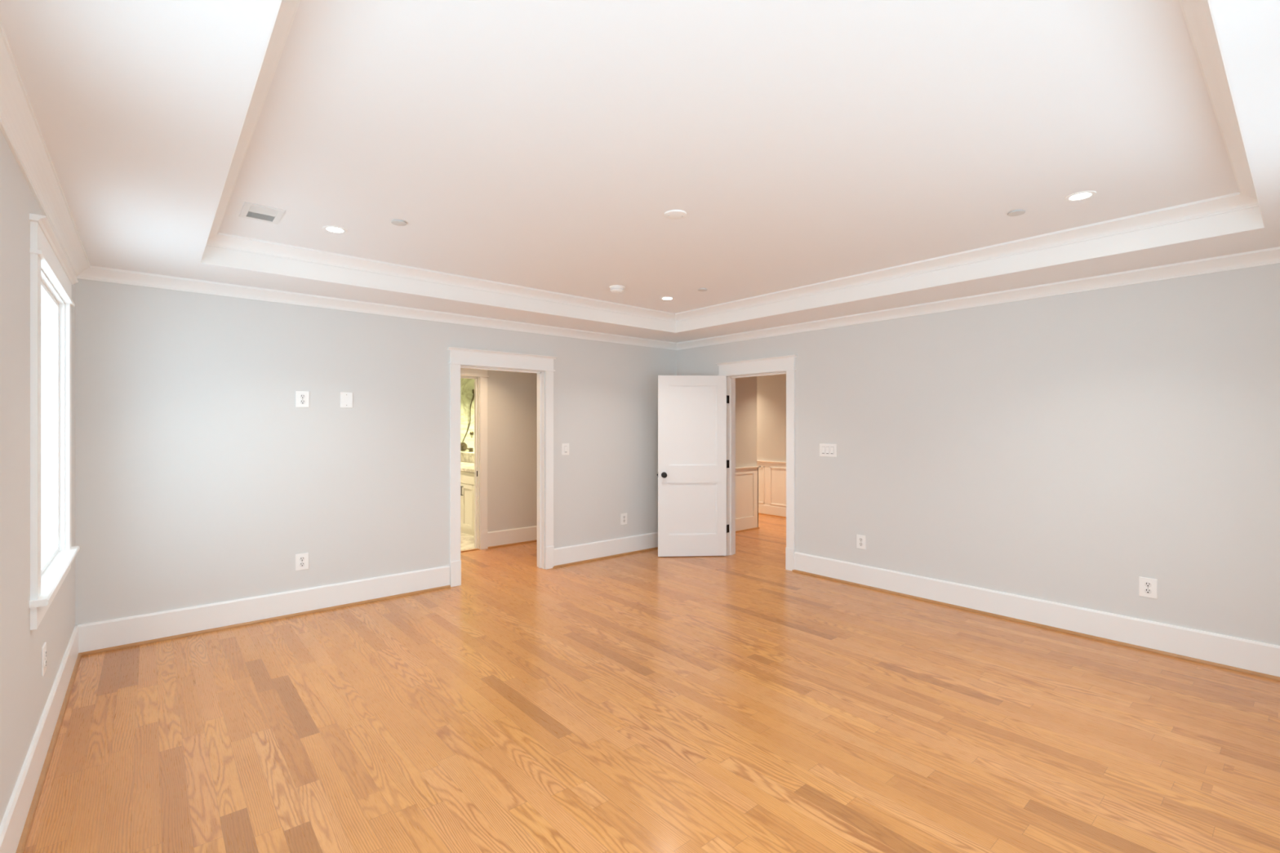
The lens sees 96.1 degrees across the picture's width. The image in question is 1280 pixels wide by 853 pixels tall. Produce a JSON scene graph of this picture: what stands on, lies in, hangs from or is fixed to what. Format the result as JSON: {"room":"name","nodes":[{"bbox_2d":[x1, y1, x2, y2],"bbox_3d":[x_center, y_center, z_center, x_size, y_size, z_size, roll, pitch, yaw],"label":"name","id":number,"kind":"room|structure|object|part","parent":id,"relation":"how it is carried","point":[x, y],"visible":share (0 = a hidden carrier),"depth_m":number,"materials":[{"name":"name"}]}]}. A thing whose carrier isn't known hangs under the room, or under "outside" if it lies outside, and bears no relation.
{"room":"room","nodes":[
{"label":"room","id":0,"kind":"room"},
{"bbox_2d":[0,128,75,825],"bbox_3d":[-1.791,0.090,1.438,0.140,2.720,5.660,0,0,-41],"label":"wall","id":1,"kind":"structure","parent":0,"point":[24,693],"depth_m":2.05,"materials":[{"name":"grey paint"}]},
{"bbox_2d":[0,625,78,852],"bbox_3d":[-1.778,1.351,1.542,0.016,0.189,5.520,0,0,-41],"label":"baseboard","id":2,"kind":"structure","parent":1,"relation":"attached to","point":[14,820],"depth_m":2.28,"materials":[{"name":"white paint"}]},
{"bbox_2d":[41,642,46,676],"bbox_3d":[-2.637,1.028,2.543,0.009,0.126,0.090,0,0,-41],"label":"wall outlet","id":3,"kind":"object","parent":1,"relation":"attached to","point":[44,646],"visible":1,"depth_m":2.53,"materials":[{"name":"white plastic"}]},
{"bbox_2d":[15,653,81,852],"bbox_3d":[-1.765,1.440,1.552,0.016,0.019,5.520,0,0,-41],"label":"trim","id":4,"kind":"structure","parent":1,"relation":"attached to","point":[24,838],"depth_m":2.42,"materials":[{"name":"brown wood"}]},
{"bbox_2d":[29,213,79,630],"bbox_3d":[-2.863,-0.015,2.732,0.192,1.637,1.352,0,0,-41],"label":"window","id":5,"kind":"structure","parent":1,"relation":"in","point":[52,553],"depth_m":2.87,"materials":[{"name":"white paint"}]},
{"bbox_3d":[-2.857,0.004,2.738,0.004,1.320,1.052,0,0,-41],"label":"glass pane","id":6,"kind":"part","parent":5,"relation":"part of","materials":[{"name":"glass"}]},
{"bbox_3d":[-2.859,0.004,2.736,0.034,1.360,1.092,0,0,-41],"label":"sash","id":7,"kind":"part","parent":5,"relation":"part of","materials":[{"name":"white paint"}]},
{"bbox_3d":[-2.822,0.001,2.768,0.020,1.369,1.300,0,0,-41],"label":"casing","id":8,"kind":"part","parent":5,"relation":"part of","materials":[{"name":"white paint"}]},
{"bbox_2d":[75,278,676,625],"bbox_3d":[-1.613,0.090,5.405,5.564,2.720,0.140,0,0,-41],"label":"wall","id":9,"kind":"structure","parent":0,"point":[201,478],"depth_m":4.37,"materials":[{"name":"grey paint"}]},
{"bbox_2d":[295,552,308,570],"bbox_3d":[-2.620,1.045,4.446,0.090,0.126,0.009,0,0,-41],"label":"wall outlet","id":10,"kind":"object","parent":9,"relation":"attached to","point":[301,559],"visible":1,"depth_m":4.44,"materials":[{"name":"white plastic"}]},
{"bbox_2d":[295,391,309,407],"bbox_3d":[-2.617,-0.211,4.448,0.090,0.126,0.009,0,0,-41],"label":"wall outlet","id":11,"kind":"object","parent":9,"relation":"attached to","point":[302,397],"visible":1,"depth_m":4.44,"materials":[{"name":"white plastic"}]},
{"bbox_2d":[340,391,352,408],"bbox_3d":[-2.381,-0.215,4.652,0.090,0.126,0.007,0,0,-41],"label":"blank wall plate","id":12,"kind":"object","parent":9,"relation":"attached to","point":[346,398],"visible":1,"depth_m":4.65,"materials":[{"name":"white plastic"}]},
{"bbox_2d":[75,532,657,653],"bbox_3d":[-1.562,1.351,5.345,5.284,0.189,0.016,0,0,-41],"label":"baseboard","id":13,"kind":"structure","parent":9,"relation":"attached to","point":[136,628],"depth_m":4.35,"materials":[{"name":"white paint"}]},
{"bbox_2d":[80,546,657,656],"bbox_3d":[-1.552,1.440,5.333,5.284,0.019,0.016,0,0,-41],"label":"trim","id":14,"kind":"structure","parent":9,"relation":"attached to","point":[113,648],"depth_m":4.35,"materials":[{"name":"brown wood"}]},
{"bbox_2d":[447,346,557,586],"bbox_3d":[-1.365,0.367,5.616,1.134,2.166,0.232,0,0,-41],"label":"door frame","id":15,"kind":"structure","parent":9,"relation":"attached to","point":[459,357],"depth_m":5.71,"materials":[{"name":"white paint"}]},
{"bbox_2d":[561,443,568,455],"bbox_3d":[-0.785,0.237,6.011,0.090,0.122,0.012,0,0,-41],"label":"light switch","id":16,"kind":"object","parent":9,"relation":"attached to","point":[565,446],"visible":1,"depth_m":6.01,"materials":[{"name":"white plastic"}]},
{"bbox_2d":[621,513,626,524],"bbox_3d":[-0.190,1.048,6.521,0.090,0.126,0.009,0,0,-41],"label":"wall outlet","id":17,"kind":"object","parent":9,"relation":"attached to","point":[624,516],"visible":1,"depth_m":6.52,"materials":[{"name":"white plastic"}]},
{"bbox_2d":[460,377,474,452],"bbox_3d":[-3.775,0.090,9.463,3.500,2.720,0.120,0,0,-41],"label":"mirror","id":18,"kind":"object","parent":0,"point":[467,385],"depth_m":10.03,"materials":[{"name":"mirror"}]},
{"bbox_2d":[460,442,473,452],"bbox_3d":[-3.031,0.355,9.960,0.235,0.170,0.090,0,0,-41],"label":"shower valve","id":19,"kind":"object","parent":18,"relation":"attached to","point":[463,445],"visible":0.92,"depth_m":9.95,"materials":[{"name":"metal"}]},
{"bbox_3d":[-3.083,0.350,9.962,0.160,0.160,0.020,0,0,-41],"label":"plate","id":20,"kind":"part","parent":19,"relation":"part of","materials":[{"name":"metal"}]},
{"bbox_2d":[462,389,474,441],"bbox_3d":[-2.977,-0.194,9.991,0.266,0.913,0.113,0,0,-41],"label":"shower","id":21,"kind":"object","parent":18,"relation":"attached to","point":[473,397],"visible":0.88,"depth_m":9.99,"materials":[{"name":"metal"}]},
{"bbox_2d":[460,369,537,532],"bbox_3d":[-1.703,0.090,7.037,3.500,2.720,0.120,0,0,-41],"label":"wall","id":22,"kind":"structure","parent":0,"point":[512,397],"depth_m":7.06,"materials":[{"name":"grey paint"}]},
{"bbox_2d":[460,368,488,550],"bbox_3d":[-2.255,0.357,6.566,1.054,2.186,0.212,0,0,-41],"label":"door frame","id":23,"kind":"structure","parent":22,"relation":"attached to","point":[481,531],"depth_m":6.80,"materials":[{"name":"white paint"}]},
{"bbox_3d":[-2.209,0.319,6.513,1.002,1.810,0.020,0,0,-41],"label":"casing","id":24,"kind":"part","parent":23,"relation":"part of","materials":[{"name":"white paint"}]},
{"bbox_2d":[488,525,537,546],"bbox_3d":[-1.192,1.351,7.384,1.673,0.189,0.016,0,0,-41],"label":"baseboard","id":25,"kind":"structure","parent":22,"relation":"attached to","point":[530,533],"depth_m":7.04,"materials":[{"name":"white paint"}]},
{"bbox_2d":[488,539,537,548],"bbox_3d":[-1.182,1.440,7.372,1.673,0.019,0.016,0,0,-41],"label":"trim","id":26,"kind":"structure","parent":22,"relation":"attached to","point":[535,540],"depth_m":7.03,"materials":[{"name":"brown wood"}]},
{"bbox_2d":[0,0,1279,342],"bbox_3d":[0.225,-1.142,3.253,5.284,0.252,5.520,0,0,-41],"label":"ceiling","id":27,"kind":"structure","parent":0,"point":[541,144],"depth_m":2.31,"materials":[{"name":"white paint"}]},
{"bbox_2d":[239,201,285,224],"bbox_3d":[-2.134,-1.200,3.238,0.188,0.006,0.274,0,0,-41],"label":"ceiling vent","id":28,"kind":"object","parent":27,"relation":"in","point":[251,211],"visible":1,"depth_m":3.23,"materials":[{"name":"white metal"}]},
{"bbox_2d":[322,225,346,233],"bbox_3d":[-1.866,-1.200,3.509,0.134,0.005,0.134,0,0,-41],"label":"recessed light","id":29,"kind":"object","parent":27,"relation":"in","point":[335,229],"visible":1,"depth_m":3.50,"materials":[{"name":"white paint"}]},
{"bbox_2d":[391,219,406,226],"bbox_3d":[-1.422,-1.198,3.380,0.084,0.011,0.084,0,0,-41],"label":"sprinkler cover","id":30,"kind":"object","parent":27,"relation":"attached to","point":[397,222],"visible":1,"depth_m":3.37,"materials":[{"name":"white plastic"}]},
{"bbox_2d":[608,284,625,293],"bbox_3d":[-0.204,-1.179,4.957,0.136,0.048,0.136,0,0,-41],"label":"smoke detector","id":31,"kind":"object","parent":27,"relation":"attached to","point":[615,288],"visible":1,"depth_m":4.91,"materials":[{"name":"white plastic"}]},
{"bbox_2d":[660,296,674,300],"bbox_3d":[0.248,-1.200,5.388,0.134,0.005,0.134,0,0,-41],"label":"recessed light","id":32,"kind":"object","parent":27,"relation":"in","point":[666,298],"visible":1,"depth_m":5.38,"materials":[{"name":"white paint"}]},
{"bbox_2d":[664,209,686,218],"bbox_3d":[0.196,-1.196,3.252,0.128,0.013,0.128,0,0,-41],"label":"ceiling box cover","id":33,"kind":"object","parent":27,"relation":"attached to","point":[672,214],"visible":1,"depth_m":3.23,"materials":[{"name":"white plastic"}]},
{"bbox_2d":[697,288,706,291],"bbox_3d":[0.540,-1.198,5.035,0.084,0.011,0.084,0,0,-41],"label":"sprinkler cover","id":34,"kind":"object","parent":27,"relation":"attached to","point":[700,289],"visible":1,"depth_m":5.02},
{"bbox_2d":[205,0,1258,322],"bbox_3d":[0.225,-1.167,3.253,4.094,0.073,4.330,0,0,-41],"label":"crown molding","id":35,"kind":"structure","parent":27,"relation":"attached to","point":[1197,13],"depth_m":3.50,"materials":[{"name":"white paint"}]},
{"bbox_2d":[200,0,1265,333],"bbox_3d":[0.225,-1.075,3.253,4.098,0.117,4.334,0,0,-41],"label":"tray ceiling side","id":36,"kind":"object","parent":27,"relation":"attached to","point":[1250,219],"visible":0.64,"depth_m":4.03,"materials":[{"name":"white paint"}]},
{"bbox_2d":[1007,209,1025,216],"bbox_3d":[2.106,-1.198,3.224,0.084,0.011,0.084,0,0,-41],"label":"sprinkler cover","id":37,"kind":"object","parent":27,"relation":"attached to","point":[1018,212],"visible":1,"depth_m":3.21,"materials":[{"name":"white plastic"}]},
{"bbox_2d":[1064,191,1096,201],"bbox_3d":[2.291,-1.200,2.999,0.134,0.005,0.134,0,0,-41],"label":"recessed light","id":38,"kind":"object","parent":27,"relation":"in","point":[1079,196],"visible":1,"depth_m":3.00,"materials":[{"name":"white paint"}]},
{"bbox_2d":[23,514,1279,852],"bbox_3d":[-0.118,1.477,5.918,8.624,0.066,10.420,0,0,-41],"label":"floor","id":39,"kind":"structure","parent":0,"point":[642,702],"depth_m":2.75,"materials":[{"name":"brown wood"}]},
{"bbox_2d":[460,471,474,536],"bbox_3d":[-2.417,1.024,8.190,0.570,0.840,2.180,0,0,-41],"label":"bathroom vanity","id":40,"kind":"object","parent":39,"relation":"on","point":[467,478],"visible":0.24,"depth_m":7.70,"materials":[{"name":"beige paint"}]},
{"bbox_3d":[-2.534,1.070,7.948,0.018,0.592,0.332,0,0,-41],"label":"door","id":41,"kind":"part","parent":40,"relation":"part of","materials":[{"name":"beige paint"}]},
{"bbox_2d":[460,454,474,472],"bbox_3d":[-2.406,0.525,8.199,0.582,0.150,2.220,0,0,-41],"label":"countertop","id":42,"kind":"structure","parent":40,"relation":"on","point":[467,462],"depth_m":8.76,"materials":[{"name":"white stone"}]},
{"bbox_2d":[460,454,474,462],"bbox_3d":[-2.191,0.504,8.383,0.014,0.108,2.220,0,0,-41],"label":"backsplash","id":43,"kind":"structure","parent":42,"relation":"on","point":[469,459],"depth_m":8.98,"materials":[{"name":"white stone"}]},
{"bbox_3d":[-2.313,1.070,7.689,0.018,0.592,0.332,0,0,-41],"label":"door","id":44,"kind":"part","parent":40,"relation":"part of","materials":[{"name":"beige paint"}]},
{"bbox_3d":[-2.203,0.687,7.559,0.018,0.150,0.673,0,0,-41],"label":"drawer","id":45,"kind":"part","parent":40,"relation":"part of","materials":[{"name":"beige paint"}]},
{"bbox_3d":[-2.092,1.070,7.430,0.018,0.592,0.333,0,0,-41],"label":"door","id":46,"kind":"part","parent":40,"relation":"part of","materials":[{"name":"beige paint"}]},
{"bbox_2d":[460,548,479,552],"bbox_3d":[-2.224,1.445,6.530,0.808,0.010,0.045,0,0,-41],"label":"threshold","id":47,"kind":"object","parent":39,"relation":"on","point":[467,550],"visible":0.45,"depth_m":6.71,"materials":[{"name":"brown wood"}]},
{"bbox_2d":[735,376,756,467],"bbox_3d":[0.062,0.090,8.897,1.520,2.720,3.125,0,0,-41],"label":"wall","id":48,"kind":"structure","parent":0,"point":[745,387],"depth_m":8.05,"materials":[{"name":"paint"}]},
{"bbox_2d":[735,466,760,531],"bbox_3d":[0.091,1.004,8.895,1.560,0.881,3.165,0,0,-41],"label":"wainscot","id":49,"kind":"structure","parent":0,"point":[746,477],"depth_m":8.04,"materials":[{"name":"white paint"}]},
{"bbox_2d":[756,373,786,462],"bbox_3d":[1.563,0.090,8.091,2.755,2.720,6.540,0,0,-41],"label":"wall","id":50,"kind":"structure","parent":0,"point":[771,389],"depth_m":9.36,"materials":[{"name":"paint"}]},
{"bbox_2d":[735,512,786,533],"bbox_3d":[1.511,1.441,8.047,2.619,0.018,6.300,0,0,-41],"label":"trim","id":51,"kind":"structure","parent":50,"relation":"attached to","point":[758,513],"depth_m":8.18,"materials":[{"name":"brown wood"}]},
{"bbox_2d":[756,460,786,516],"bbox_3d":[2.506,1.005,8.897,0.034,0.882,6.300,0,0,-41],"label":"wainscot","id":52,"kind":"structure","parent":50,"relation":"attached to","point":[771,474],"depth_m":9.34,"materials":[{"name":"white paint"}]},
{"bbox_2d":[676,262,1279,645],"bbox_3d":[2.333,0.090,4.961,0.140,2.720,5.660,0,0,-41],"label":"wall","id":53,"kind":"structure","parent":0,"point":[1072,449],"depth_m":4.05,"materials":[{"name":"grey paint"}]},
{"bbox_2d":[0,20,1279,350],"bbox_3d":[0.225,-0.977,3.253,5.284,0.078,5.520,0,0,-41],"label":"crown molding","id":54,"kind":"structure","parent":53,"relation":"attached to","point":[19,124],"depth_m":3.86,"materials":[{"name":"white paint"}]},
{"bbox_2d":[657,375,728,556],"bbox_3d":[0.588,0.436,6.397,0.816,2.008,0.163,0,0,-1],"label":"door","id":55,"kind":"structure","parent":53,"relation":"in","point":[693,464],"depth_m":6.41,"materials":[{"name":"white paint"}]},
{"bbox_3d":[0.259,0.536,6.343,0.064,0.064,0.064,0,0,-4],"label":"knob","id":56,"kind":"part","parent":55,"relation":"part of","materials":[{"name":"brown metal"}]},
{"bbox_3d":[0.575,-0.013,6.413,0.550,0.898,0.023,0,0,-4],"label":"recessed panel","id":57,"kind":"part","parent":55,"relation":"part of","materials":[{"name":"white paint"}]},
{"bbox_3d":[0.575,0.914,6.413,0.550,0.584,0.023,0,0,-4],"label":"recessed panel","id":58,"kind":"part","parent":55,"relation":"part of","materials":[{"name":"white paint"}]},
{"bbox_2d":[715,355,797,570],"bbox_3d":[1.277,0.367,6.197,0.232,2.166,1.049,0,0,-41],"label":"door frame","id":59,"kind":"structure","parent":53,"relation":"attached to","point":[784,364],"depth_m":5.96,"materials":[{"name":"white paint"}]},
{"bbox_3d":[1.348,0.367,6.257,0.046,2.166,1.049,0,0,-41],"label":"casing","id":60,"kind":"part","parent":59,"relation":"part of","materials":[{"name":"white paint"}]},
{"bbox_3d":[1.216,0.329,6.145,0.020,1.790,0.997,0,0,-41],"label":"casing","id":61,"kind":"part","parent":59,"relation":"part of","materials":[{"name":"white paint"}]},
{"bbox_2d":[819,444,836,457],"bbox_3d":[1.783,0.226,5.487,0.012,0.122,0.182,0,0,-41],"label":"light switch","id":62,"kind":"object","parent":53,"relation":"attached to","point":[825,450],"visible":1,"depth_m":5.48,"materials":[{"name":"white plastic"}]},
{"bbox_2d":[856,534,866,549],"bbox_3d":[2.004,1.050,5.231,0.009,0.126,0.090,0,0,-41],"label":"wall outlet","id":63,"kind":"object","parent":53,"relation":"attached to","point":[860,540],"visible":1,"depth_m":5.23,"materials":[{"name":"white plastic"}]},
{"bbox_2d":[791,569,1279,680],"bbox_3d":[2.216,1.440,4.953,0.016,0.019,5.520,0,0,-41],"label":"trim","id":64,"kind":"structure","parent":53,"relation":"attached to","point":[1153,651],"depth_m":4.03,"materials":[{"name":"brown wood"}]},
{"bbox_2d":[794,551,1279,676],"bbox_3d":[2.228,1.351,4.963,0.016,0.189,5.520,0,0,-41],"label":"baseboard","id":65,"kind":"structure","parent":53,"relation":"attached to","point":[1245,654],"depth_m":4.04,"materials":[{"name":"white paint"}]},
{"bbox_2d":[1138,577,1157,599],"bbox_3d":[3.288,1.045,3.728,0.009,0.126,0.090,0,0,-41],"label":"wall outlet","id":66,"kind":"object","parent":53,"relation":"attached to","point":[1148,587],"visible":1,"depth_m":3.72,"materials":[{"name":"white plastic"}]},
{"bbox_2d":[1144,588,1151,593],"bbox_3d":[3.288,1.066,3.728,0.009,0.034,0.034,0,0,-41],"label":"socket","id":67,"kind":"object","parent":66,"relation":"attached to","point":[1146,590],"depth_m":3.72,"materials":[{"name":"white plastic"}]},
{"bbox_2d":[1144,582,1151,587],"bbox_3d":[3.288,1.024,3.728,0.009,0.034,0.034,0,0,-41],"label":"socket","id":68,"kind":"object","parent":66,"relation":"attached to","point":[1147,584],"depth_m":3.72,"materials":[{"name":"white plastic"}]},
{"bbox_3d":[-2.368,0.947,8.679,0.100,1.006,2.900,0,0,-41],"label":"wall","id":69,"kind":"structure","parent":0,"visible":0},
{"bbox_2d":[460,451,474,455],"bbox_3d":[-2.368,0.426,8.679,0.124,0.036,2.900,0,0,-41],"label":"wall cap","id":70,"kind":"object","parent":69,"relation":"on","point":[461,452],"depth_m":9.02,"materials":[{"name":"white stone"}]}
]}

